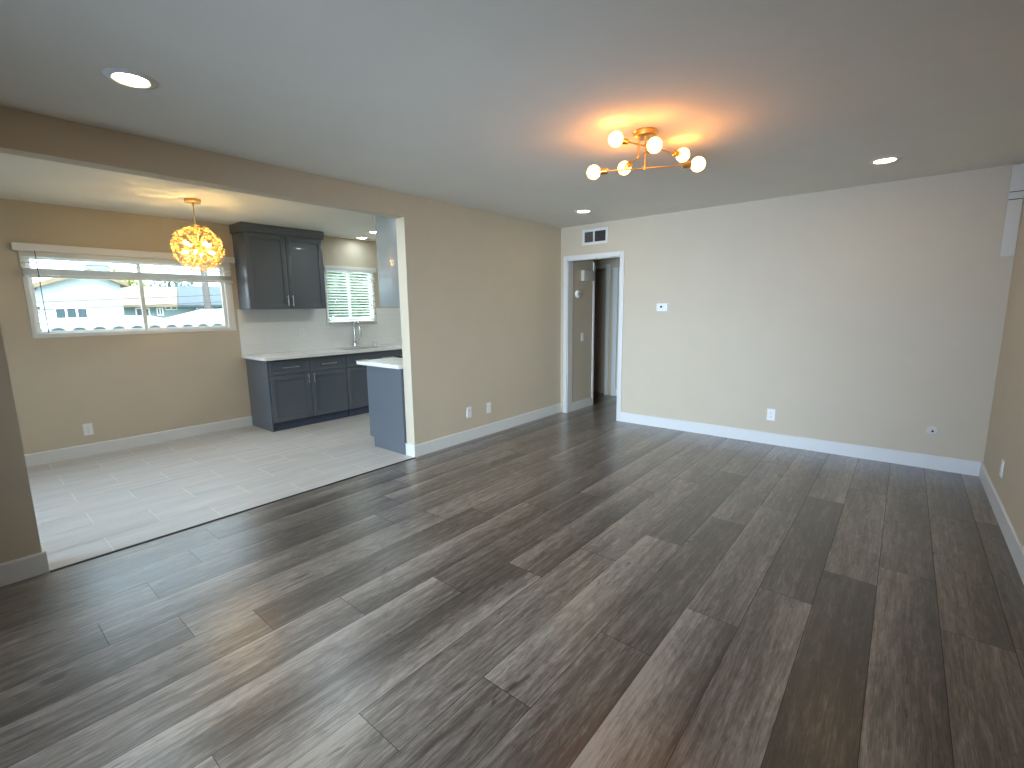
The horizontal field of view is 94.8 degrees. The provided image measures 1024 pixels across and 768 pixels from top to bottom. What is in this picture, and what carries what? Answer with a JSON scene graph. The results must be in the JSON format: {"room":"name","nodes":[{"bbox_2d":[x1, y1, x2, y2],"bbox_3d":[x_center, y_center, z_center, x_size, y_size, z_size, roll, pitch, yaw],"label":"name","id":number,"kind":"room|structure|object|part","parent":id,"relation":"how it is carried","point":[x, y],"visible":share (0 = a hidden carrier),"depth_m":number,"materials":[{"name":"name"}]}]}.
{"room":"empty living room","nodes":[
{"label":"empty living room","id":0,"kind":"room"},
{"bbox_2d":[0,198,401,454],"bbox_3d":[-3.993,-0.597,5.139,0.130,2.521,7.140,7,12,39],"label":"wall","id":1,"kind":"structure","parent":0,"point":[125,386],"depth_m":5.02,"materials":[{"name":"beige paint"}]},
{"bbox_2d":[82,423,93,435],"bbox_3d":[-4.320,0.462,4.799,0.009,0.120,0.074,7,12,39],"label":"wall outlet","id":2,"kind":"object","parent":1,"relation":"attached to","point":[87,428],"visible":1,"depth_m":4.80,"materials":[{"name":"white plastic"}]},
{"bbox_2d":[18,251,235,337],"bbox_3d":[-3.985,-0.946,5.070,0.097,0.807,1.770,7,12,39],"label":"window","id":3,"kind":"structure","parent":1,"relation":"in","point":[226,288],"depth_m":4.92,"materials":[{"name":"white plastic"}]},
{"bbox_3d":[-4.263,-0.890,4.768,0.024,0.715,0.873,7,12,39],"label":"sash","id":4,"kind":"part","parent":3,"relation":"part of","materials":[{"name":"clear glass"}]},
{"bbox_2d":[10,242,234,332],"bbox_3d":[-3.924,-0.994,5.012,0.059,0.819,1.854,7,12,39],"label":"window blind","id":5,"kind":"object","parent":3,"relation":"attached to","point":[37,272],"visible":0.98,"depth_m":4.77,"materials":[{"name":"white plastic"}]},
{"bbox_3d":[-4.402,-0.859,4.411,0.012,0.753,0.013,-2,9,-5],"label":"pull cord","id":6,"kind":"part","parent":5,"relation":"part of","materials":[{"name":"white plastic"}]},
{"bbox_3d":[-3.927,-1.108,4.996,0.052,0.021,1.764,7,12,39],"label":"rail","id":7,"kind":"part","parent":5,"relation":"part of","materials":[{"name":"white plastic"}]},
{"bbox_3d":[-3.727,-0.993,5.367,0.024,0.715,0.827,7,12,39],"label":"sash","id":8,"kind":"part","parent":3,"relation":"part of","materials":[{"name":"white plastic"}]},
{"bbox_2d":[24,416,252,466],"bbox_3d":[-4.725,0.754,4.342,0.015,0.122,4.405,7,12,39],"label":"baseboard","id":9,"kind":"structure","parent":1,"relation":"attached to","point":[56,455],"depth_m":5.07,"materials":[{"name":"white paint"}]},
{"bbox_2d":[229,222,325,308],"bbox_3d":[-2.910,-1.456,5.970,0.350,0.994,1.014,7,12,39],"label":"upper cabinet","id":10,"kind":"object","parent":1,"relation":"attached to","point":[277,267],"visible":1,"depth_m":5.80,"materials":[{"name":"wood"}]},
{"bbox_3d":[-2.966,-1.361,5.709,0.020,0.888,0.480,7,12,39],"label":"door","id":11,"kind":"part","parent":10,"relation":"part of","materials":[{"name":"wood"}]},
{"bbox_3d":[-2.923,-1.897,5.905,0.331,0.100,1.014,7,12,39],"label":"crown","id":12,"kind":"part","parent":10,"relation":"part of","materials":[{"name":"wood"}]},
{"bbox_3d":[-2.657,-1.424,6.077,0.020,0.888,0.480,7,12,39],"label":"door","id":13,"kind":"part","parent":10,"relation":"part of","materials":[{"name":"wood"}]},
{"bbox_2d":[324,270,375,324],"bbox_3d":[-2.402,-1.291,6.949,0.097,0.800,0.801,7,12,39],"label":"window","id":14,"kind":"structure","parent":1,"relation":"in","point":[326,293],"depth_m":6.95,"materials":[{"name":"white plastic"}]},
{"bbox_2d":[323,265,376,322],"bbox_3d":[-2.341,-1.305,6.901,0.059,0.802,0.838,7,12,39],"label":"window blind","id":15,"kind":"object","parent":14,"relation":"attached to","point":[339,269],"visible":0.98,"depth_m":6.87,"materials":[{"name":"white plastic"}]},
{"bbox_3d":[-2.339,-0.920,6.965,0.048,0.018,0.778,7,12,39],"label":"rail","id":16,"kind":"part","parent":15,"relation":"part of","materials":[{"name":"white plastic"}]},
{"bbox_3d":[-2.286,-1.313,7.077,0.024,0.740,0.384,7,12,39],"label":"sash","id":17,"kind":"part","parent":14,"relation":"part of","materials":[{"name":"white plastic"}]},
{"bbox_2d":[327,323,377,325],"bbox_3d":[-2.354,-0.884,6.985,0.030,0.020,0.831,7,12,39],"label":"window sill","id":18,"kind":"structure","parent":1,"relation":"attached to","point":[360,323],"depth_m":6.93,"materials":[{"name":"white paint"}]},
{"bbox_2d":[0,106,560,563],"bbox_3d":[-1.746,-0.383,3.617,0.123,2.521,7.400,7,12,39],"label":"wall partition","id":19,"kind":"structure","parent":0,"point":[480,291],"depth_m":4.64,"materials":[{"name":"beige paint"}]},
{"bbox_2d":[0,544,49,586],"bbox_3d":[-3.373,1.136,1.840,0.138,0.122,2.234,7,12,39],"label":"baseboard","id":20,"kind":"object","parent":19,"relation":"attached to","point":[26,567],"visible":0.95,"depth_m":2.57,"materials":[{"name":"white paint"}]},
{"bbox_2d":[375,215,399,306],"bbox_3d":[-0.942,-1.300,4.857,0.372,1.000,0.854,7,12,39],"label":"upper cabinet","id":21,"kind":"object","parent":19,"relation":"attached to","point":[386,237],"visible":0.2,"depth_m":4.53,"materials":[{"name":"wood"}]},
{"bbox_3d":[-1.185,-1.235,4.794,0.020,0.894,0.422,7,12,39],"label":"door","id":22,"kind":"part","parent":21,"relation":"part of","materials":[{"name":"grey wood"}]},
{"bbox_2d":[466,407,471,417],"bbox_3d":[-0.466,0.312,5.167,0.016,0.120,0.074,7,12,39],"label":"wall plate","id":23,"kind":"object","parent":19,"relation":"attached to","point":[469,410],"visible":1,"depth_m":5.16,"materials":[{"name":"white plastic"}]},
{"bbox_2d":[405,403,560,456],"bbox_3d":[-0.186,0.490,5.633,0.140,0.122,2.574,7,12,39],"label":"baseboard","id":24,"kind":"structure","parent":19,"relation":"attached to","point":[417,450],"depth_m":5.28,"materials":[{"name":"white paint"}]},
{"bbox_2d":[486,402,490,412],"bbox_3d":[-0.264,0.272,5.413,0.009,0.120,0.074,7,12,39],"label":"wall outlet","id":25,"kind":"object","parent":19,"relation":"attached to","point":[489,403],"visible":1,"depth_m":5.41,"materials":[{"name":"white plastic"}]},
{"bbox_2d":[0,391,1023,767],"bbox_3d":[-0.280,0.825,4.303,7.123,0.122,10.200,7,12,39],"label":"floor","id":26,"kind":"structure","parent":0,"point":[585,587],"depth_m":2.27,"materials":[{"name":"grey wood"}]},
{"bbox_2d":[50,457,415,572],"bbox_3d":[-1.775,0.888,3.634,0.020,0.006,2.590,7,12,39],"label":"threshold","id":27,"kind":"object","parent":26,"relation":"on","point":[117,550],"visible":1,"depth_m":3.25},
{"bbox_2d":[246,354,348,431],"bbox_3d":[-2.760,0.062,6.144,0.638,0.866,1.015,7,12,39],"label":"base cabinet","id":28,"kind":"object","parent":26,"relation":"on","point":[284,394],"visible":0.99,"depth_m":5.88,"materials":[{"name":"wood"}]},
{"bbox_3d":[-3.098,0.125,5.779,0.591,0.866,0.014,7,12,39],"label":"panel","id":29,"kind":"part","parent":28,"relation":"part of","materials":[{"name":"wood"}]},
{"bbox_3d":[-2.709,-0.204,5.735,0.020,0.165,0.494,7,12,39],"label":"drawer","id":30,"kind":"part","parent":28,"relation":"part of","materials":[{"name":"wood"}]},
{"bbox_3d":[-2.704,0.163,5.793,0.020,0.564,0.494,7,12,39],"label":"door","id":31,"kind":"part","parent":28,"relation":"part of","materials":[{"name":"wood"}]},
{"bbox_2d":[241,343,401,360],"bbox_3d":[-2.303,-0.474,6.610,0.654,0.036,2.533,7,12,39],"label":"countertop","id":32,"kind":"structure","parent":28,"relation":"on","point":[382,347],"depth_m":6.15,"materials":[{"name":"white stone"}]},
{"bbox_2d":[353,321,361,346],"bbox_3d":[-2.260,-0.740,6.933,0.197,0.386,0.098,7,12,39],"label":"faucet","id":33,"kind":"object","parent":32,"relation":"on","point":[360,332],"visible":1,"depth_m":6.94,"materials":[{"name":"silver metal"}]},
{"bbox_3d":[-2.270,-0.771,6.909,0.172,0.316,0.023,7,12,39],"label":"spout","id":34,"kind":"part","parent":33,"relation":"part of","materials":[{"name":"silver metal"}]},
{"bbox_3d":[-2.389,-0.269,6.115,0.020,0.165,0.494,7,12,39],"label":"drawer","id":35,"kind":"part","parent":28,"relation":"part of","materials":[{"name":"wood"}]},
{"bbox_3d":[-2.385,0.099,6.173,0.020,0.564,0.494,7,12,39],"label":"door","id":36,"kind":"part","parent":28,"relation":"part of","materials":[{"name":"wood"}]},
{"bbox_2d":[345,349,398,416],"bbox_3d":[-2.155,-0.060,6.864,0.638,0.866,0.877,7,12,39],"label":"base cabinet","id":37,"kind":"object","parent":26,"relation":"on","point":[357,386],"visible":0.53,"depth_m":6.50,"materials":[{"name":"wood"}]},
{"bbox_3d":[-2.084,0.038,6.531,0.020,0.564,0.432,7,12,39],"label":"door","id":38,"kind":"part","parent":37,"relation":"part of","materials":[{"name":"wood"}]},
{"bbox_3d":[-2.088,-0.330,6.473,0.020,0.165,0.432,7,12,39],"label":"drawer","id":39,"kind":"part","parent":37,"relation":"part of","materials":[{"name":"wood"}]},
{"bbox_3d":[-1.809,-0.387,6.805,0.020,0.165,0.432,7,12,39],"label":"drawer","id":40,"kind":"part","parent":37,"relation":"part of","materials":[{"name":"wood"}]},
{"bbox_2d":[366,366,406,454],"bbox_3d":[-1.170,0.225,5.002,0.622,0.863,0.450,7,12,39],"label":"base cabinet","id":41,"kind":"object","parent":26,"relation":"on","point":[386,399],"visible":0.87,"depth_m":4.79,"materials":[{"name":"wood"}]},
{"bbox_3d":[-1.374,0.245,5.177,0.020,0.564,0.444,7,12,39],"label":"door","id":42,"kind":"part","parent":41,"relation":"part of","materials":[{"name":"wood"}]},
{"bbox_2d":[356,357,402,368],"bbox_3d":[-1.223,-0.224,4.953,0.725,0.036,0.475,7,12,39],"label":"countertop","id":43,"kind":"structure","parent":41,"relation":"on","point":[393,362],"depth_m":4.85,"materials":[{"name":"white stone"}]},
{"bbox_2d":[0,0,1023,241],"bbox_3d":[-1.142,-1.599,2.902,7.163,0.209,7.640,7,12,39],"label":"ceiling","id":44,"kind":"structure","parent":0,"point":[501,107],"depth_m":2.33,"materials":[{"name":"paint"}]},
{"bbox_2d":[102,68,157,88],"bbox_3d":[-1.708,-1.365,2.111,0.194,0.009,0.194,7,12,39],"label":"recessed light","id":45,"kind":"object","parent":44,"relation":"in","point":[125,77],"visible":1,"depth_m":2.10,"materials":[{"name":"white paint"}]},
{"bbox_2d":[113,73,148,85],"bbox_3d":[-1.708,-1.364,2.111,0.128,0.004,0.128,7,12,39],"label":"diffuser","id":46,"kind":"object","parent":45,"relation":"attached to","point":[126,79],"depth_m":2.11,"materials":[{"name":"white plastic"}]},
{"bbox_2d":[169,198,224,272],"bbox_3d":[-2.938,-1.373,4.380,0.433,0.658,0.429,7,12,39],"label":"pendant light","id":47,"kind":"object","parent":44,"relation":"hanging from","point":[200,246],"visible":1,"depth_m":4.34,"materials":[{"name":"gold metal"}]},
{"bbox_2d":[177,237,183,243],"bbox_3d":[-2.958,-1.279,4.204,0.070,0.067,0.010,0,-4,7],"label":"bulb","id":48,"kind":"object","parent":47,"relation":"on","point":[180,240],"depth_m":4.21,"materials":[{"name":"yellow glass"}]},
{"bbox_2d":[181,249,188,255],"bbox_3d":[-2.932,-1.179,4.221,0.070,0.067,0.010,-1,25,-1],"label":"bulb","id":49,"kind":"object","parent":47,"relation":"on","point":[184,253],"depth_m":4.23,"materials":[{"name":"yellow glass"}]},
{"bbox_2d":[181,230,188,235],"bbox_3d":[-2.919,-1.351,4.209,0.070,0.067,0.010,-2,-24,-5],"label":"bulb","id":50,"kind":"object","parent":47,"relation":"on","point":[183,232],"depth_m":4.21,"materials":[{"name":"yellow glass"}]},
{"bbox_2d":[183,241,191,248],"bbox_3d":[-2.887,-1.240,4.197,0.070,0.067,0.010,-3,7,-13],"label":"bulb","id":51,"kind":"object","parent":47,"relation":"on","point":[188,243],"depth_m":4.20,"materials":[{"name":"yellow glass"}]},
{"bbox_2d":[189,254,197,260],"bbox_3d":[-2.868,-1.139,4.245,0.070,0.067,0.010,-4,38,-20],"label":"bulb","id":52,"kind":"object","parent":47,"relation":"on","point":[191,257],"depth_m":4.25,"materials":[{"name":"yellow glass"}]},
{"bbox_2d":[189,235,197,240],"bbox_3d":[-2.856,-1.308,4.224,0.070,0.067,0.010,-5,-11,-25],"label":"bulb","id":53,"kind":"object","parent":47,"relation":"on","point":[194,238],"depth_m":4.23,"materials":[{"name":"yellow glass"}]},
{"bbox_3d":[-2.937,-1.466,4.368,0.018,0.410,0.018,7,12,39],"label":"rod","id":54,"kind":"part","parent":47,"relation":"part of","materials":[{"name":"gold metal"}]},
{"bbox_2d":[194,246,202,253],"bbox_3d":[-2.827,-1.209,4.244,0.070,0.067,0.010,-7,20,-33],"label":"bulb","id":55,"kind":"object","parent":47,"relation":"on","point":[197,248],"depth_m":4.24,"materials":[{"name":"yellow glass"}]},
{"bbox_2d":[198,259,206,264],"bbox_3d":[-2.837,-1.117,4.311,0.070,0.067,0.010,-8,54,-40],"label":"bulb","id":56,"kind":"object","parent":47,"relation":"on","point":[201,261],"depth_m":4.31,"materials":[{"name":"yellow glass"}]},
{"bbox_2d":[199,239,207,246],"bbox_3d":[-2.796,-1.275,4.260,0.010,0.067,0.070,-5,4,45],"label":"bulb","id":57,"kind":"object","parent":47,"relation":"on","point":[202,244],"depth_m":4.26,"materials":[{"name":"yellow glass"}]},
{"bbox_2d":[203,252,211,258],"bbox_3d":[-2.786,-1.179,4.302,0.010,0.067,0.070,30,24,30],"label":"bulb","id":58,"kind":"object","parent":47,"relation":"on","point":[206,253],"depth_m":4.30,"materials":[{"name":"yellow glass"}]},
{"bbox_2d":[209,244,216,251],"bbox_3d":[-2.743,-1.245,4.316,0.010,0.067,0.070,6,11,24],"label":"bulb","id":59,"kind":"object","parent":47,"relation":"on","point":[215,248],"depth_m":4.32,"materials":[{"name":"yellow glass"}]},
{"bbox_2d":[575,209,592,212],"bbox_3d":[0.778,-1.877,5.120,0.194,0.009,0.194,7,12,39],"label":"recessed light","id":60,"kind":"object","parent":44,"relation":"in","point":[580,210],"visible":1,"depth_m":5.10,"materials":[{"name":"white plastic"}]},
{"bbox_2d":[587,127,704,178],"bbox_3d":[0.825,-1.396,2.873,0.653,0.252,0.503,-5,10,-24],"label":"chandelier","id":61,"kind":"object","parent":44,"relation":"hanging from","point":[654,145],"visible":1,"depth_m":2.80,"materials":[{"name":"gold metal"}]},
{"bbox_3d":[0.507,-1.313,2.918,0.082,0.082,0.082,7,12,39],"label":"globe bulb","id":62,"kind":"part","parent":61,"relation":"part of","materials":[{"name":"white glass"}]},
{"bbox_2d":[600,168,607,174],"bbox_3d":[0.564,-1.311,2.905,0.056,0.037,0.037,1,9,13],"label":"socket","id":63,"kind":"object","parent":61,"relation":"attached to","point":[603,171],"depth_m":2.89,"materials":[{"name":"gold metal"}]},
{"bbox_3d":[0.593,-1.399,2.690,0.082,0.082,0.082,7,12,39],"label":"globe bulb","id":64,"kind":"part","parent":61,"relation":"part of","materials":[{"name":"white glass"}]},
{"bbox_3d":[0.731,-1.404,3.063,0.082,0.082,0.082,7,12,39],"label":"globe bulb","id":65,"kind":"part","parent":61,"relation":"part of","materials":[{"name":"white glass"}]},
{"bbox_2d":[622,137,628,144],"bbox_3d":[0.643,-1.404,2.720,0.056,0.037,0.037,-6,11,-31],"label":"socket","id":66,"kind":"object","parent":61,"relation":"attached to","point":[625,141],"depth_m":2.71,"materials":[{"name":"gold metal"}]},
{"bbox_2d":[624,161,631,168],"bbox_3d":[0.740,-1.395,3.005,0.037,0.037,0.056,-2,9,-9],"label":"socket","id":67,"kind":"object","parent":61,"relation":"attached to","point":[627,165],"depth_m":2.99,"materials":[{"name":"gold metal"}]},
{"bbox_3d":[0.764,-1.424,2.841,0.018,0.125,0.018,7,12,39],"label":"rod","id":68,"kind":"part","parent":61,"relation":"part of","materials":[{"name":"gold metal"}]},
{"bbox_3d":[0.802,-1.390,2.836,0.018,0.190,0.018,7,12,39],"label":"rod","id":69,"kind":"part","parent":61,"relation":"part of","materials":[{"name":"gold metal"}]},
{"bbox_3d":[0.803,-1.306,2.850,0.466,0.009,0.009,1,9,13],"label":"arm","id":70,"kind":"part","parent":61,"relation":"part of","materials":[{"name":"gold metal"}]},
{"bbox_3d":[0.838,-1.426,2.838,0.433,0.009,0.009,-6,11,-31],"label":"arm","id":71,"kind":"part","parent":61,"relation":"part of","materials":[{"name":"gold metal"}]},
{"bbox_3d":[0.799,-1.337,2.636,0.082,0.082,0.082,7,12,39],"label":"globe bulb","id":72,"kind":"part","parent":61,"relation":"part of","materials":[{"name":"white glass"}]},
{"bbox_2d":[672,150,680,156],"bbox_3d":[1.033,-1.447,2.955,0.056,0.037,0.037,-6,11,-31],"label":"socket","id":73,"kind":"object","parent":61,"relation":"attached to","point":[677,153],"depth_m":2.94,"materials":[{"name":"gold metal"}]},
{"bbox_3d":[1.083,-1.452,2.986,0.082,0.082,0.082,7,12,39],"label":"globe bulb","id":74,"kind":"part","parent":61,"relation":"part of","materials":[{"name":"white glass"}]},
{"bbox_2d":[682,161,691,168],"bbox_3d":[1.041,-1.300,2.795,0.056,0.037,0.037,1,9,13],"label":"socket","id":75,"kind":"object","parent":61,"relation":"attached to","point":[685,165],"depth_m":2.78,"materials":[{"name":"gold metal"}]},
{"bbox_3d":[1.099,-1.298,2.781,0.082,0.082,0.082,7,12,39],"label":"globe bulb","id":76,"kind":"part","parent":61,"relation":"part of","materials":[{"name":"white glass"}]},
{"bbox_2d":[868,156,901,164],"bbox_3d":[2.729,-1.634,3.445,0.194,0.009,0.194,7,12,39],"label":"recessed light","id":77,"kind":"object","parent":44,"relation":"in","point":[883,160],"visible":1,"depth_m":3.43,"materials":[{"name":"white plastic"}]},
{"bbox_2d":[874,158,895,162],"bbox_3d":[2.729,-1.633,3.445,0.128,0.004,0.128,7,12,39],"label":"diffuser","id":78,"kind":"object","parent":77,"relation":"attached to","point":[884,160],"depth_m":3.43,"materials":[{"name":"white plastic"}]},
{"bbox_2d":[572,260,592,401],"bbox_3d":[0.945,-0.824,6.671,0.122,2.360,0.544,7,12,39],"label":"wall","id":79,"kind":"structure","parent":0,"point":[582,306],"depth_m":6.65,"materials":[{"name":"beige paint"}]},
{"bbox_2d":[575,290,580,297],"bbox_3d":[0.908,-1.232,6.439,0.040,0.100,0.100,7,12,39],"label":"sensor","id":80,"kind":"object","parent":79,"relation":"attached to","point":[577,293],"visible":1,"depth_m":6.42,"materials":[{"name":"white plastic"}]},
{"bbox_2d":[572,397,591,410],"bbox_3d":[1.012,0.287,6.804,0.015,0.122,0.544,7,12,39],"label":"baseboard","id":81,"kind":"structure","parent":79,"relation":"attached to","point":[576,405],"depth_m":6.78,"materials":[{"name":"white paint"}]},
{"bbox_2d":[581,270,593,280],"bbox_3d":[1.054,-1.507,6.569,0.052,0.140,0.255,7,12,39],"label":"door chime","id":82,"kind":"object","parent":79,"relation":"attached to","point":[586,275],"visible":1,"depth_m":6.52,"materials":[{"name":"paint"}]},
{"bbox_2d":[591,262,594,404],"bbox_3d":[0.760,-0.772,7.217,1.118,2.090,0.036,7,12,39],"label":"door frame","id":83,"kind":"structure","parent":79,"relation":"attached to","point":[593,305],"depth_m":6.85,"materials":[{"name":"white paint"}]},
{"bbox_2d":[593,258,619,394],"bbox_3d":[1.479,-1.004,7.756,2.500,2.360,0.100,7,12,39],"label":"wall","id":84,"kind":"structure","parent":0,"point":[614,262],"depth_m":7.56,"materials":[{"name":"beige paint"}]},
{"bbox_2d":[593,270,605,392],"bbox_3d":[1.331,-0.880,8.006,0.102,2.020,0.753,-7,11,-36],"label":"door","id":85,"kind":"structure","parent":84,"relation":"in","point":[600,276],"depth_m":7.85,"materials":[{"name":"paint"}]},
{"bbox_2d":[595,264,618,395],"bbox_3d":[1.329,-0.895,7.882,0.990,2.110,0.130,7,12,39],"label":"door frame","id":86,"kind":"structure","parent":84,"relation":"attached to","point":[607,266],"depth_m":7.58,"materials":[{"name":"white paint"}]},
{"bbox_2d":[561,163,1023,461],"bbox_3d":[2.318,-0.673,5.105,4.448,2.521,0.120,7,12,39],"label":"wall","id":87,"kind":"structure","parent":0,"point":[872,315],"depth_m":4.46,"materials":[{"name":"beige paint"}]},
{"bbox_2d":[563,251,624,420],"bbox_3d":[1.072,-0.612,6.152,0.869,2.103,0.136,7,12,39],"label":"door frame","id":88,"kind":"structure","parent":87,"relation":"attached to","point":[568,260],"depth_m":6.25,"materials":[{"name":"white paint"}]},
{"bbox_2d":[582,227,607,244],"bbox_3d":[1.035,-1.847,5.890,0.359,0.186,0.022,7,12,39],"label":"air vent","id":89,"kind":"object","parent":87,"relation":"in","point":[598,235],"visible":1,"depth_m":5.89,"materials":[{"name":"white metal"}]},
{"bbox_2d":[656,303,668,310],"bbox_3d":[1.740,-0.887,5.446,0.140,0.092,0.045,7,12,39],"label":"thermostat","id":90,"kind":"object","parent":87,"relation":"attached to","point":[660,306],"visible":1,"depth_m":5.43,"materials":[{"name":"white plastic"}]},
{"bbox_2d":[767,409,774,420],"bbox_3d":[2.684,0.319,4.882,0.074,0.120,0.009,7,12,39],"label":"wall outlet","id":91,"kind":"object","parent":87,"relation":"attached to","point":[770,412],"visible":1,"depth_m":4.88,"materials":[{"name":"white plastic"}]},
{"bbox_2d":[620,412,980,475],"bbox_3d":[2.640,0.562,4.956,3.270,0.122,0.015,7,12,39],"label":"baseboard","id":92,"kind":"structure","parent":87,"relation":"attached to","point":[947,464],"depth_m":4.64,"materials":[{"name":"white paint"}]},
{"bbox_2d":[926,426,938,435],"bbox_3d":[3.647,0.409,4.083,0.086,0.086,0.016,7,12,39],"label":"cable plate","id":93,"kind":"object","parent":87,"relation":"attached to","point":[931,430],"visible":1,"depth_m":4.08,"materials":[{"name":"paint"}]},
{"bbox_2d":[999,164,1023,255],"bbox_3d":[3.849,-1.328,3.613,0.081,0.671,0.022,7,12,39],"label":"panel","id":94,"kind":"object","parent":87,"relation":"attached to","point":[1016,189],"visible":1,"depth_m":3.61,"materials":[{"name":"paint"}]},
{"bbox_2d":[983,197,1023,546],"bbox_3d":[1.547,0.018,0.839,0.120,2.521,7.520,7,12,39],"label":"wall","id":95,"kind":"structure","parent":0,"point":[1005,437],"depth_m":3.28,"materials":[{"name":"beige paint"}]},
{"bbox_2d":[979,462,1023,584],"bbox_3d":[1.549,1.189,1.116,0.015,0.122,7.400,7,12,39],"label":"baseboard","id":96,"kind":"structure","parent":95,"relation":"attached to","point":[1015,546],"depth_m":2.94,"materials":[{"name":"white paint"}]},
{"bbox_2d":[999,459,1004,477],"bbox_3d":[3.361,0.580,3.233,0.009,0.120,0.074,7,12,39],"label":"wall outlet","id":97,"kind":"object","parent":95,"relation":"attached to","point":[1002,461],"visible":1,"depth_m":3.21,"materials":[{"name":"white plastic"}]},
{"label":"outside","id":98,"kind":"structure","parent":0,"visible":0},
{"bbox_3d":[-23.477,0.591,26.921,57.152,0.200,80.000,7,12,39],"label":"ground","id":99,"kind":"structure","parent":98,"visible":0},
{"bbox_2d":[33,263,128,319],"bbox_3d":[-15.512,-0.447,13.628,6.420,5.840,6.250,7,12,39],"label":"stucco house","id":100,"kind":"structure","parent":99,"relation":"on","point":[53,289],"depth_m":12.99,"materials":[{"name":"beige paint"}]},
{"bbox_3d":[-12.049,-1.932,12.882,0.015,0.300,0.680,7,12,39],"label":"pane","id":101,"kind":"part","parent":100,"relation":"part of","materials":[{"name":"blue glass"}]},
{"bbox_2d":[108,265,145,285],"bbox_3d":[-20.139,-2.677,24.479,2.427,6.946,2.091,-8,12,-39],"label":"leafy tree","id":102,"kind":"object","parent":99,"relation":"on","point":[130,282],"visible":0.02,"depth_m":24.08,"materials":[{"name":"green plant"}]},
{"bbox_2d":[39,309,224,330],"bbox_3d":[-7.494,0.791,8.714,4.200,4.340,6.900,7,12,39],"label":"fence","id":103,"kind":"object","parent":99,"relation":"on","point":[202,317],"visible":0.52,"depth_m":8.16,"materials":[{"name":"white paint"}]},
{"bbox_2d":[121,286,222,317],"bbox_3d":[-14.050,-1.620,21.552,6.750,5.620,7.950,7,12,39],"label":"house","id":104,"kind":"structure","parent":99,"relation":"on","point":[162,311],"depth_m":18.39,"materials":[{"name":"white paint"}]},
{"bbox_3d":[-13.557,-2.625,17.278,0.015,0.320,0.410,7,12,39],"label":"pane","id":105,"kind":"part","parent":104,"relation":"part of","materials":[{"name":"glass"}]},
{"bbox_2d":[149,270,195,286],"bbox_3d":[-18.761,-3.031,26.852,2.649,6.862,2.779,7,12,39],"label":"leafy tree","id":106,"kind":"object","parent":99,"relation":"on","point":[166,282],"visible":0.03,"depth_m":26.38,"materials":[{"name":"green plant"}]},
{"bbox_2d":[200,269,211,308],"bbox_3d":[-8.800,-1.892,13.702,0.195,8.500,1.900,7,12,39],"label":"utility pole","id":107,"kind":"object","parent":99,"relation":"on","point":[205,286],"visible":0.02,"depth_m":13.52,"materials":[{"name":"grey wood"}]},
{"bbox_2d":[326,272,369,319],"bbox_3d":[-6.263,-2.732,18.968,5.718,8.239,6.015,6,11,36],"label":"leafy tree","id":108,"kind":"object","parent":99,"relation":"on","point":[326,272],"visible":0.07,"depth_m":16.98,"materials":[{"name":"green plant"}]},
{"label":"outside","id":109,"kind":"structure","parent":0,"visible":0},
{"bbox_2d":[36,295,212,302],"bbox_3d":[-8.958,-1.895,10.342,0.018,0.686,12.001,7,12,39],"label":"overhead cable","id":110,"kind":"object","parent":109,"point":[198,295],"visible":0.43,"depth_m":10.61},
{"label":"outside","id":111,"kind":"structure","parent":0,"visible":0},
{"bbox_2d":[42,295,340,309],"bbox_3d":[-8.648,-1.686,10.117,0.018,0.636,12.001,7,12,39],"label":"overhead cable","id":112,"kind":"object","parent":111,"point":[339,295],"visible":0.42,"depth_m":10.29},
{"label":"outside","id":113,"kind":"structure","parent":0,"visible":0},
{"bbox_2d":[330,317,369,320],"bbox_3d":[-2.218,-0.239,15.631,0.200,4.060,7.800,7,12,39],"label":"wall","id":114,"kind":"structure","parent":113,"point":[358,317],"depth_m":12.72,"materials":[{"name":"white paint"}]}
]}

